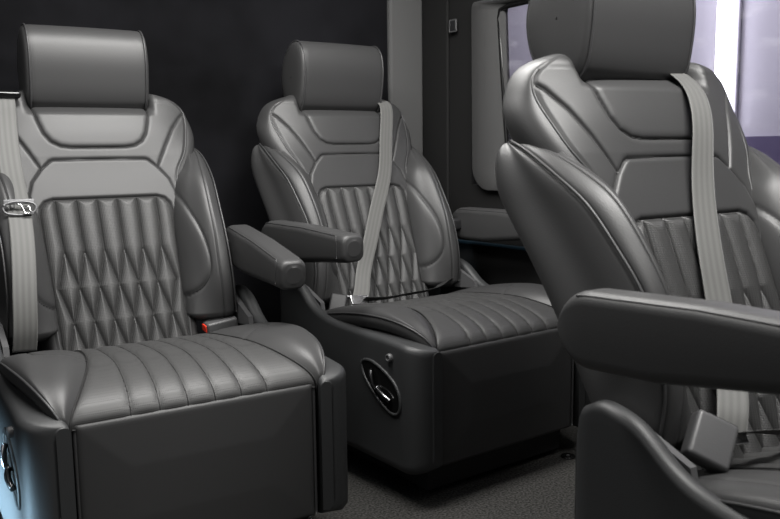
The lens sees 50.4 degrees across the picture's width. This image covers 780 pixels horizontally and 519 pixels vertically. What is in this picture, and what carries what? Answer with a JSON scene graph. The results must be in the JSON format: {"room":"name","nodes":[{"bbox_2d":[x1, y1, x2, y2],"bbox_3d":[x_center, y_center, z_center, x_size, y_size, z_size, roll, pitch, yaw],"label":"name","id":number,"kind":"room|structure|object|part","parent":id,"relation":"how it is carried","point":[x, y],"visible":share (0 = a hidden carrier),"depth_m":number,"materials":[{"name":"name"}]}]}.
{"room":"vehicle interior","nodes":[
{"label":"vehicle interior","id":0,"kind":"room"},
{"bbox_2d":[0,0,387,357],"bbox_3d":[-0.886,-0.397,2.527,2.092,1.900,0.060,-6,9,-34],"label":"wall","id":1,"kind":"structure","parent":0,"point":[220,62],"depth_m":2.71,"materials":[{"name":"fabric"}]},
{"bbox_2d":[387,0,422,154],"bbox_3d":[0.058,-0.488,3.116,0.150,1.880,0.030,-6,9,-34],"label":"trim","id":2,"kind":"structure","parent":1,"relation":"attached to","point":[404,17],"depth_m":3.07,"materials":[{"name":"grey plastic"}]},
{"bbox_2d":[0,425,577,518],"bbox_3d":[0.387,0.780,0.986,2.300,0.050,4.225,-6,9,-34],"label":"floor","id":3,"kind":"structure","parent":0,"point":[540,486],"depth_m":2.14,"materials":[{"name":"carpet"}]},
{"bbox_2d":[0,23,347,518],"bbox_3d":[-0.634,0.009,1.978,0.752,1.196,0.960,-5,9,-32],"label":"chair","id":4,"kind":"object","parent":3,"relation":"on","point":[124,410],"visible":0.97,"depth_m":1.91,"materials":[{"name":"grey leather"}]},
{"bbox_2d":[0,443,9,470],"bbox_3d":[-0.737,0.378,1.586,0.017,0.054,0.029,-5,9,-32],"label":"switch","id":5,"kind":"object","parent":4,"relation":"attached to","point":[5,451],"depth_m":1.58,"materials":[{"name":"silver metal"}]},
{"bbox_2d":[4,467,15,491],"bbox_3d":[-0.713,0.412,1.553,0.017,0.032,0.060,-5,9,-32],"label":"switch","id":6,"kind":"object","parent":4,"relation":"attached to","point":[9,475],"depth_m":1.55,"materials":[{"name":"silver metal"}]},
{"bbox_3d":[-0.698,0.317,1.524,0.012,0.022,0.022,-5,9,-32],"label":"release knob","id":7,"kind":"part","parent":4,"relation":"part of","materials":[{"name":"grey plastic"}]},
{"bbox_3d":[-0.716,0.394,1.572,0.009,0.126,0.172,-5,9,-32],"label":"control panel","id":8,"kind":"part","parent":4,"relation":"part of","materials":[{"name":"grey plastic"}]},
{"bbox_2d":[0,90,37,351],"bbox_3d":[-0.904,-0.111,2.016,0.081,0.613,0.358,-5,9,-27],"label":"belt","id":9,"kind":"object","parent":4,"relation":"on","point":[22,240],"visible":1,"depth_m":1.94,"materials":[{"name":"grey fabric"}]},
{"bbox_3d":[-0.876,-0.123,1.961,0.078,0.039,0.014,-5,9,-32],"label":"latch plate","id":10,"kind":"part","parent":9,"relation":"part of","materials":[{"name":"grey metal"}]},
{"bbox_3d":[-0.965,-0.501,2.182,0.015,0.223,0.143,-5,9,-32],"label":"panel","id":11,"kind":"part","parent":4,"relation":"part of","materials":[{"name":"grey leather"}]},
{"bbox_3d":[-0.756,-0.110,2.199,0.574,0.675,0.382,-5,9,-32],"label":"backrest","id":12,"kind":"part","parent":4,"relation":"part of","materials":[{"name":"grey leather"}]},
{"bbox_3d":[-0.708,-0.009,2.137,0.378,0.494,0.209,-5,9,-32],"label":"panel","id":13,"kind":"part","parent":4,"relation":"part of","materials":[{"name":"grey leather"}]},
{"bbox_3d":[-0.704,-0.526,2.344,0.015,0.223,0.143,-5,9,-32],"label":"panel","id":14,"kind":"part","parent":4,"relation":"part of","materials":[{"name":"grey leather"}]},
{"bbox_3d":[-0.525,0.229,1.879,0.500,0.093,0.584,-5,9,-32],"label":"ribbed panel","id":15,"kind":"part","parent":4,"relation":"part of","materials":[{"name":"leather"}]},
{"bbox_3d":[-0.377,0.427,1.670,0.492,0.304,0.054,-5,9,-32],"label":"panel","id":16,"kind":"part","parent":4,"relation":"part of","materials":[{"name":"grey leather"}]},
{"bbox_3d":[-0.329,-0.002,2.113,0.067,0.111,0.443,-5,16,-28],"label":"armrest","id":17,"kind":"part","parent":4,"relation":"part of","materials":[{"name":"grey leather"}]},
{"bbox_2d":[251,40,589,489],"bbox_3d":[0.049,-0.071,2.487,0.795,1.204,0.921,-6,10,-36],"label":"chair","id":18,"kind":"object","parent":3,"relation":"on","point":[474,377],"visible":0.94,"depth_m":2.32,"materials":[{"name":"grey leather"}]},
{"bbox_3d":[-0.310,-0.579,2.636,0.015,0.223,0.143,-6,13,-36],"label":"panel","id":19,"kind":"part","parent":18,"relation":"part of","materials":[{"name":"grey leather"}]},
{"bbox_3d":[-0.222,-0.040,2.246,0.067,0.111,0.443,-6,10,-36],"label":"armrest","id":20,"kind":"part","parent":18,"relation":"part of","materials":[{"name":"grey leather"}]},
{"bbox_3d":[-0.112,-0.185,2.688,0.574,0.675,0.382,-6,13,-36],"label":"backrest","id":21,"kind":"part","parent":18,"relation":"part of","materials":[{"name":"grey leather"}]},
{"bbox_3d":[-0.060,-0.081,2.634,0.378,0.504,0.183,-6,10,-36],"label":"panel","id":22,"kind":"part","parent":18,"relation":"part of","materials":[{"name":"grey leather"}]},
{"bbox_2d":[368,369,375,389],"bbox_3d":[-0.045,0.302,2.089,0.017,0.054,0.029,-6,10,-36],"label":"switch","id":23,"kind":"object","parent":18,"relation":"attached to","point":[371,372],"depth_m":2.09,"materials":[{"name":"silver metal"}]},
{"bbox_3d":[-0.023,0.318,2.077,0.009,0.126,0.172,-6,10,-36],"label":"control panel","id":24,"kind":"part","parent":18,"relation":"part of","materials":[{"name":"grey plastic"}]},
{"bbox_2d":[375,386,391,402],"bbox_3d":[-0.018,0.336,2.058,0.017,0.032,0.060,-6,10,-36],"label":"switch","id":25,"kind":"object","parent":18,"relation":"attached to","point":[383,394],"depth_m":2.06,"materials":[{"name":"silver metal"}]},
{"bbox_3d":[-0.002,0.241,2.030,0.012,0.022,0.022,-6,10,-36],"label":"release knob","id":26,"kind":"part","parent":18,"relation":"part of","materials":[{"name":"grey plastic"}]},
{"bbox_2d":[350,101,452,303],"bbox_3d":[0.054,-0.201,2.607,0.281,0.619,0.490,1,8,9],"label":"belt","id":27,"kind":"object","parent":18,"relation":"on","point":[360,295],"visible":0.97,"depth_m":2.62,"materials":[{"name":"grey fabric"}]},
{"bbox_3d":[-0.089,0.119,2.449,0.060,0.030,0.020,-5,9,-28],"label":"latch plate","id":28,"kind":"part","parent":27,"relation":"part of","materials":[{"name":"silver metal"}]},
{"bbox_3d":[0.118,0.392,2.463,0.490,0.290,0.580,-6,10,-36],"label":"seat","id":29,"kind":"part","parent":18,"relation":"part of","materials":[{"name":"black leather"}]},
{"bbox_3d":[0.140,0.151,2.397,0.500,0.093,0.584,-6,10,-36],"label":"ribbed panel","id":30,"kind":"part","parent":18,"relation":"part of","materials":[{"name":"leather"}]},
{"bbox_3d":[0.359,-0.106,2.674,0.067,0.111,0.443,-6,10,-36],"label":"armrest","id":31,"kind":"part","parent":18,"relation":"part of","materials":[{"name":"grey leather"}]},
{"bbox_3d":[0.307,0.348,2.201,0.492,0.304,0.054,-6,10,-36],"label":"panel","id":32,"kind":"part","parent":18,"relation":"part of","materials":[{"name":"grey leather"}]},
{"bbox_2d":[561,453,575,459],"bbox_3d":[0.510,0.562,2.376,0.042,0.006,0.042,-6,9,-34],"label":"bolt","id":33,"kind":"object","parent":3,"relation":"on","point":[569,456],"visible":1,"depth_m":2.37,"materials":[{"name":"black metal"}]},
{"bbox_2d":[495,0,779,518],"bbox_3d":[0.646,0.092,1.264,0.795,1.194,0.970,-6,9,-33],"label":"chair","id":34,"kind":"object","parent":3,"relation":"on","point":[593,176],"visible":0.88,"depth_m":1.31,"materials":[{"name":"grey leather"}]},
{"bbox_3d":[0.287,-0.411,1.420,0.015,0.223,0.143,-7,10,-38],"label":"panel","id":35,"kind":"part","parent":34,"relation":"part of","materials":[{"name":"grey leather"}]},
{"bbox_3d":[0.505,-0.025,1.465,0.574,0.675,0.382,-6,9,-33],"label":"backrest","id":36,"kind":"part","parent":34,"relation":"part of","materials":[{"name":"grey leather"}]},
{"bbox_3d":[0.381,0.106,1.008,0.067,0.111,0.443,-6,7,-33],"label":"armrest","id":37,"kind":"part","parent":34,"relation":"part of","materials":[{"name":"grey leather"}]},
{"bbox_3d":[0.555,0.075,1.403,0.378,0.494,0.209,-6,9,-33],"label":"panel","id":38,"kind":"part","parent":34,"relation":"part of","materials":[{"name":"grey leather"}]},
{"bbox_2d":[670,73,779,444],"bbox_3d":[0.658,-0.051,1.403,0.354,0.616,0.522,0,8,4],"label":"belt","id":39,"kind":"object","parent":34,"relation":"on","point":[732,406],"visible":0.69,"depth_m":1.41,"materials":[{"name":"grey fabric"}]},
{"bbox_3d":[0.499,0.257,1.214,0.060,0.030,0.020,-4,8,-24],"label":"latch plate","id":40,"kind":"part","parent":39,"relation":"part of","materials":[{"name":"black plastic"}]},
{"bbox_3d":[0.743,0.312,1.149,0.500,0.093,0.584,-6,9,-33],"label":"ribbed panel","id":41,"kind":"part","parent":34,"relation":"part of","materials":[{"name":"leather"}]},
{"bbox_2d":[449,0,590,426],"bbox_3d":[1.303,-0.282,1.485,0.050,1.900,4.245,-6,9,-34],"label":"wall","id":42,"kind":"structure","parent":0,"point":[494,265],"depth_m":2.95,"materials":[{"name":"black"}]},
{"bbox_2d":[422,0,449,295],"bbox_3d":[0.169,-0.486,3.099,0.014,1.880,0.165,-6,9,-34],"label":"trim","id":43,"kind":"structure","parent":42,"relation":"attached to","point":[435,13],"depth_m":3.06,"materials":[{"name":"black plastic"}]},
{"bbox_2d":[449,18,456,32],"bbox_3d":[0.224,-0.830,2.946,0.006,0.046,0.042,-6,9,-34],"label":"clip","id":44,"kind":"object","parent":42,"relation":"attached to","point":[453,22],"visible":1,"depth_m":2.94,"materials":[{"name":"grey plastic"}]},
{"bbox_3d":[0.224,-0.830,2.946,0.004,0.038,0.034,-6,9,-34],"label":"clip plate","id":45,"kind":"part","parent":44,"relation":"part of","materials":[{"name":"black plastic"}]},
{"bbox_2d":[458,239,525,250],"bbox_3d":[0.661,0.001,2.431,0.020,0.035,1.900,-6,9,-34],"label":"trim","id":46,"kind":"structure","parent":42,"relation":"attached to","point":[504,246],"depth_m":2.87,"materials":[{"name":"black plastic"}]},
{"bbox_2d":[471,0,528,190],"bbox_3d":[1.135,-0.410,1.679,0.052,0.642,2.978,-6,9,-34],"label":"window","id":47,"kind":"structure","parent":42,"relation":"in","point":[487,112],"depth_m":2.83,"materials":[{"name":"grey plastic"}]},
{"label":"outside","id":48,"kind":"structure","parent":0,"visible":0},
{"bbox_2d":[508,0,779,164],"bbox_3d":[2.202,-1.232,3.772,0.070,3.250,7.000,-6,9,-34],"label":"window","id":49,"kind":"structure","parent":48,"point":[758,108],"depth_m":4.28,"materials":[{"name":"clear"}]},
{"bbox_2d":[715,0,741,116],"bbox_3d":[1.757,-1.415,4.309,0.067,1.540,0.130,-6,9,-34],"label":"fitting","id":50,"kind":"object","parent":49,"relation":"attached to","point":[729,12],"visible":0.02,"depth_m":4.32,"materials":[{"name":"white"}]}
]}

